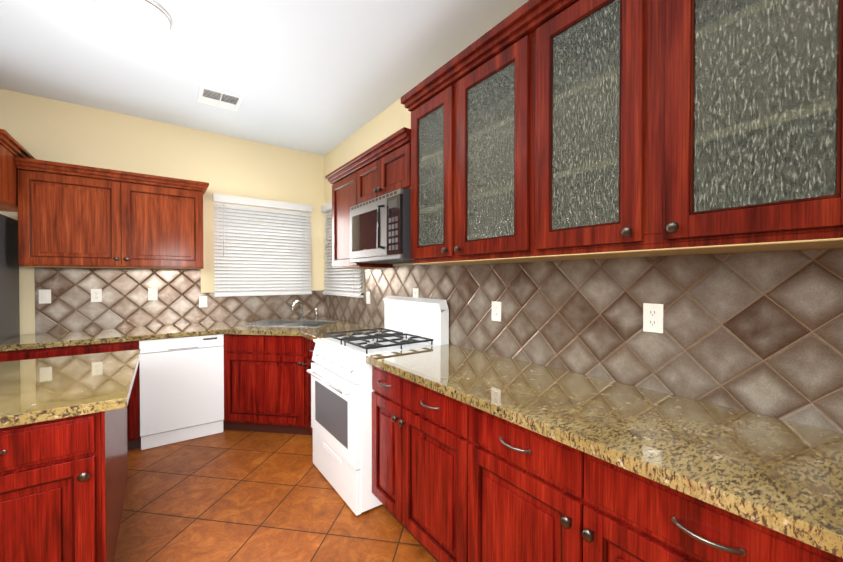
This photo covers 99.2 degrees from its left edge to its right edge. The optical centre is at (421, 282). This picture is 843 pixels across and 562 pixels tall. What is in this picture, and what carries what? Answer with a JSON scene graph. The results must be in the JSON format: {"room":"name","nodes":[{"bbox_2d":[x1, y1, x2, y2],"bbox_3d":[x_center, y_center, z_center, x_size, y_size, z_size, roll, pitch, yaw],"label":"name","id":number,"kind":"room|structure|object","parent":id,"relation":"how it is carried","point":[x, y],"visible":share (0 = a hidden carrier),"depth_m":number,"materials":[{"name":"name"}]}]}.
{"room":"kitchen","nodes":[
{"label":"kitchen","id":0,"kind":"room"},
{"bbox_2d":[0,89,323,334],"bbox_3d":[-3.608,-0.087,2.733,6.120,2.900,0.128,0,1,-36],"label":"wall","id":1,"kind":"structure","parent":0,"point":[41,128],"depth_m":3.43,"materials":[{"name":"beige paint"}]},
{"bbox_2d":[0,129,34,211],"bbox_3d":[-3.350,-0.785,2.379,0.971,0.445,0.744,0,1,-36],"label":"upper cabinet","id":2,"kind":"object","parent":1,"relation":"attached to","point":[11,147],"visible":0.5,"depth_m":2.55,"materials":[{"name":"brown wood"}]},
{"bbox_2d":[39,289,50,303],"bbox_3d":[-3.138,0.115,2.990,0.072,0.116,0.010,0,1,-36],"label":"electrical outlet","id":3,"kind":"object","parent":1,"relation":"attached to","point":[44,296],"visible":1,"depth_m":2.99,"materials":[{"name":"white plastic"}]},
{"bbox_2d":[91,289,101,301],"bbox_3d":[-2.879,0.113,3.179,0.072,0.116,0.008,0,1,-36],"label":"electrical outlet","id":4,"kind":"object","parent":1,"relation":"attached to","point":[96,295],"visible":1,"depth_m":3.18,"materials":[{"name":"white plastic"}]},
{"bbox_2d":[14,157,208,269],"bbox_3d":[-2.597,-0.530,3.151,1.234,0.804,0.384,0,1,-36],"label":"upper cabinet","id":5,"kind":"object","parent":1,"relation":"attached to","point":[74,216],"visible":1,"depth_m":2.96,"materials":[{"name":"brown wood"}]},
{"bbox_2d":[148,288,157,300],"bbox_3d":[-2.555,0.110,3.413,0.072,0.116,0.010,0,1,-36],"label":"electrical outlet","id":6,"kind":"object","parent":1,"relation":"attached to","point":[152,293],"visible":1,"depth_m":3.41,"materials":[{"name":"white plastic"}]},
{"bbox_2d":[199,296,206,306],"bbox_3d":[-2.223,0.193,3.654,0.072,0.116,0.010,0,1,-36],"label":"electrical outlet","id":7,"kind":"object","parent":1,"relation":"attached to","point":[202,301],"visible":1,"depth_m":3.65,"materials":[{"name":"white plastic"}]},
{"bbox_2d":[213,193,311,296],"bbox_3d":[-1.757,-0.386,4.027,1.020,1.052,0.191,0,1,-36],"label":"window blind","id":8,"kind":"object","parent":1,"relation":"attached to","point":[263,248],"visible":1,"depth_m":3.96,"materials":[{"name":"white plastic"}]},
{"bbox_2d":[0,0,528,155],"bbox_3d":[-1.262,-1.550,-0.519,6.120,0.100,8.120,0,1,-36],"label":"ceiling","id":9,"kind":"structure","parent":0,"point":[322,77],"depth_m":2.46,"materials":[{"name":"white paint"}]},
{"bbox_2d":[94,0,171,39],"bbox_3d":[-1.607,-1.471,2.011,0.344,0.115,0.344,0,1,-36],"label":"dome lamp","id":10,"kind":"object","parent":9,"relation":"attached to","point":[147,19],"visible":1,"depth_m":1.96,"materials":[{"name":"white glass"}]},
{"bbox_2d":[197,86,242,110],"bbox_3d":[-1.691,-1.532,3.011,0.300,0.016,0.300,0,1,-36],"label":"ceiling vent","id":11,"kind":"object","parent":9,"relation":"in","point":[216,98],"visible":1,"depth_m":2.99,"materials":[{"name":"white metal"}]},
{"bbox_2d":[114,430,436,561],"bbox_3d":[-1.262,1.450,-0.485,6.120,0.100,8.120,0,1,-36],"label":"floor","id":12,"kind":"structure","parent":0,"point":[236,496],"depth_m":2.15,"materials":[{"name":"tile"}]},
{"bbox_2d":[0,214,19,342],"bbox_3d":[-3.384,0.438,2.354,0.870,1.860,0.714,0,1,-36],"label":"refrigerator","id":13,"kind":"object","parent":12,"relation":"on","point":[9,302],"visible":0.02,"depth_m":2.70,"materials":[{"name":"grey metal"}]},
{"bbox_2d":[0,409,127,561],"bbox_3d":[-1.845,0.937,1.656,0.687,0.878,1.120,0,1,-36],"label":"base cabinet","id":14,"kind":"object","parent":12,"relation":"on","point":[63,456],"depth_m":1.34,"materials":[{"name":"brown wood"}]},
{"bbox_2d":[0,349,139,428],"bbox_3d":[-2.303,0.479,1.359,1.912,0.040,1.215,0,1,-36],"label":"countertop","id":15,"kind":"structure","parent":14,"relation":"on","point":[32,391],"depth_m":1.58,"materials":[{"name":"beige stone"}]},
{"bbox_2d":[0,341,140,449],"bbox_3d":[-2.748,0.911,2.889,0.771,0.900,0.657,0,1,-36],"label":"base cabinet","id":16,"kind":"object","parent":12,"relation":"on","point":[133,426],"visible":0.08,"depth_m":2.78,"materials":[{"name":"brown wood"}]},
{"bbox_2d":[139,334,223,449],"bbox_3d":[-2.199,0.909,3.302,0.596,0.895,0.619,0,1,-36],"label":"dishwasher","id":17,"kind":"object","parent":12,"relation":"on","point":[181,388],"visible":0.94,"depth_m":3.04,"materials":[{"name":"white plastic"}]},
{"bbox_2d":[223,334,315,434],"bbox_3d":[-1.195,0.905,3.423,1.170,0.900,1.616,0,1,-36],"label":"base cabinet","id":18,"kind":"object","parent":12,"relation":"on","point":[267,383],"visible":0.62,"depth_m":2.58,"materials":[{"name":"red wood"}]},
{"bbox_2d":[0,300,358,351],"bbox_3d":[-1.874,0.399,3.178,2.532,0.414,1.186,0,1,-36],"label":"countertop","id":19,"kind":"structure","parent":18,"relation":"on","point":[313,327],"depth_m":3.11,"materials":[{"name":"stone"}]},
{"bbox_2d":[296,324,383,340],"bbox_3d":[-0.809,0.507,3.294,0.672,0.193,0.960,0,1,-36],"label":"countertop","id":20,"kind":"structure","parent":18,"relation":"on","point":[309,333],"depth_m":3.13,"materials":[{"name":"stone"}]},
{"bbox_2d":[307,296,448,515],"bbox_3d":[-0.341,0.741,2.571,0.761,1.249,0.756,0,1,-36],"label":"gas range","id":21,"kind":"object","parent":12,"relation":"on","point":[340,372],"visible":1,"depth_m":2.35,"materials":[{"name":"white metal"}]},
{"bbox_2d":[372,368,389,512],"bbox_3d":[0.069,0.920,2.149,0.620,0.900,0.397,0,1,-36],"label":"base cabinet","id":22,"kind":"object","parent":12,"relation":"on","point":[380,380],"depth_m":2.04,"materials":[{"name":"brown wood"}]},
{"bbox_2d":[390,376,449,561],"bbox_3d":[0.293,0.923,1.841,0.620,0.900,0.616,0,1,-36],"label":"base cabinet","id":23,"kind":"object","parent":12,"relation":"on","point":[419,417],"depth_m":1.72,"materials":[{"name":"brown wood"}]},
{"bbox_2d":[450,400,553,561],"bbox_3d":[0.580,0.928,1.444,0.620,0.900,0.616,0,1,-36],"label":"base cabinet","id":24,"kind":"object","parent":12,"relation":"on","point":[479,456],"depth_m":1.33,"materials":[{"name":"brown wood"}]},
{"bbox_2d":[554,444,842,561],"bbox_3d":[0.900,0.933,1.003,0.620,0.900,0.726,0,1,-36],"label":"base cabinet","id":25,"kind":"object","parent":12,"relation":"on","point":[603,512],"depth_m":0.93,"materials":[{"name":"brown wood"}]},
{"bbox_2d":[366,344,842,559],"bbox_3d":[0.677,0.458,1.265,0.643,0.040,2.536,0,1,-36],"label":"countertop","id":26,"kind":"structure","parent":25,"relation":"on","point":[783,477],"depth_m":1.04,"materials":[{"name":"beige stone"}]},
{"bbox_2d":[324,98,842,433],"bbox_3d":[1.198,-0.069,1.208,0.128,2.900,8.000,0,1,-36],"label":"wall","id":27,"kind":"structure","parent":0,"point":[760,333],"depth_m":1.43,"materials":[{"name":"brown tile"}]},
{"bbox_2d":[321,202,363,297],"bbox_3d":[-0.835,-0.385,3.948,0.191,1.052,0.990,0,1,-36],"label":"window blind","id":28,"kind":"object","parent":27,"relation":"attached to","point":[345,282],"visible":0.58,"depth_m":4.03,"materials":[{"name":"white plastic"}]},
{"bbox_2d":[329,167,392,268],"bbox_3d":[-0.539,-0.533,3.209,0.340,0.802,0.530,0,1,-36],"label":"upper cabinet","id":29,"kind":"object","parent":27,"relation":"attached to","point":[344,187],"depth_m":3.14,"materials":[{"name":"brown wood"}]},
{"bbox_2d":[357,155,372,204],"bbox_3d":[-0.256,-0.768,2.816,0.340,0.322,0.434,0,1,-36],"label":"upper cabinet","id":30,"kind":"object","parent":27,"relation":"attached to","point":[365,168],"depth_m":2.79,"materials":[{"name":"brown wood"}]},
{"bbox_2d":[366,292,369,303],"bbox_3d":[-0.513,0.145,3.453,0.010,0.116,0.072,0,1,-36],"label":"electrical outlet","id":31,"kind":"object","parent":27,"relation":"attached to","point":[367,297],"visible":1,"depth_m":3.45,"materials":[{"name":"white plastic"}]},
{"bbox_2d":[373,135,410,198],"bbox_3d":[-0.064,-0.765,2.551,0.340,0.322,0.434,0,1,-36],"label":"upper cabinet","id":32,"kind":"object","parent":27,"relation":"attached to","point":[382,167],"depth_m":2.45,"materials":[{"name":"brown wood"}]},
{"bbox_2d":[350,188,412,263],"bbox_3d":[-0.211,-0.375,2.653,0.455,0.445,0.748,0,1,-36],"label":"over-the-range microwave","id":33,"kind":"object","parent":32,"relation":"attached to","point":[380,229],"visible":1,"depth_m":2.42,"materials":[{"name":"stainless steel"},{"name":"black glass"},{"name":"black plastic"}]},
{"bbox_2d":[413,288,418,297],"bbox_3d":[-0.046,0.102,2.809,0.008,0.116,0.072,0,1,-36],"label":"electrical outlet","id":34,"kind":"object","parent":27,"relation":"attached to","point":[416,292],"visible":0.65,"depth_m":2.80,"materials":[{"name":"white plastic"}]},
{"bbox_2d":[405,80,472,265],"bbox_3d":[0.201,-0.614,2.187,0.340,0.986,0.460,0,1,-36],"label":"upper cabinet","id":35,"kind":"object","parent":27,"relation":"attached to","point":[428,111],"depth_m":2.13,"materials":[{"name":"brown wood"}]},
{"bbox_2d":[492,301,500,321],"bbox_3d":[0.444,0.170,2.134,0.008,0.116,0.072,0,1,-36],"label":"electrical outlet","id":36,"kind":"object","parent":27,"relation":"attached to","point":[496,310],"visible":1,"depth_m":2.13,"materials":[{"name":"white plastic"}]},
{"bbox_2d":[445,28,560,263],"bbox_3d":[0.459,-0.610,1.831,0.340,0.986,0.580,0,1,-36],"label":"upper cabinet","id":37,"kind":"object","parent":27,"relation":"attached to","point":[481,97],"depth_m":1.77,"materials":[{"name":"brown wood"}]},
{"bbox_2d":[517,0,652,260],"bbox_3d":[0.746,-0.606,1.435,0.340,0.986,0.562,0,1,-36],"label":"upper cabinet","id":38,"kind":"object","parent":27,"relation":"attached to","point":[552,130],"depth_m":1.38,"materials":[{"name":"brown wood"}]},
{"bbox_2d":[643,303,663,332],"bbox_3d":[0.937,0.143,1.453,0.008,0.116,0.072,0,1,-36],"label":"electrical outlet","id":39,"kind":"object","parent":27,"relation":"attached to","point":[653,315],"visible":1,"depth_m":1.45,"materials":[{"name":"white plastic"}]},
{"bbox_2d":[629,0,842,255],"bbox_3d":[1.018,-0.601,1.061,0.340,0.986,0.576,0,1,-36],"label":"upper cabinet","id":40,"kind":"object","parent":27,"relation":"attached to","point":[736,106],"depth_m":1.00,"materials":[{"name":"brown wood"}]}
]}

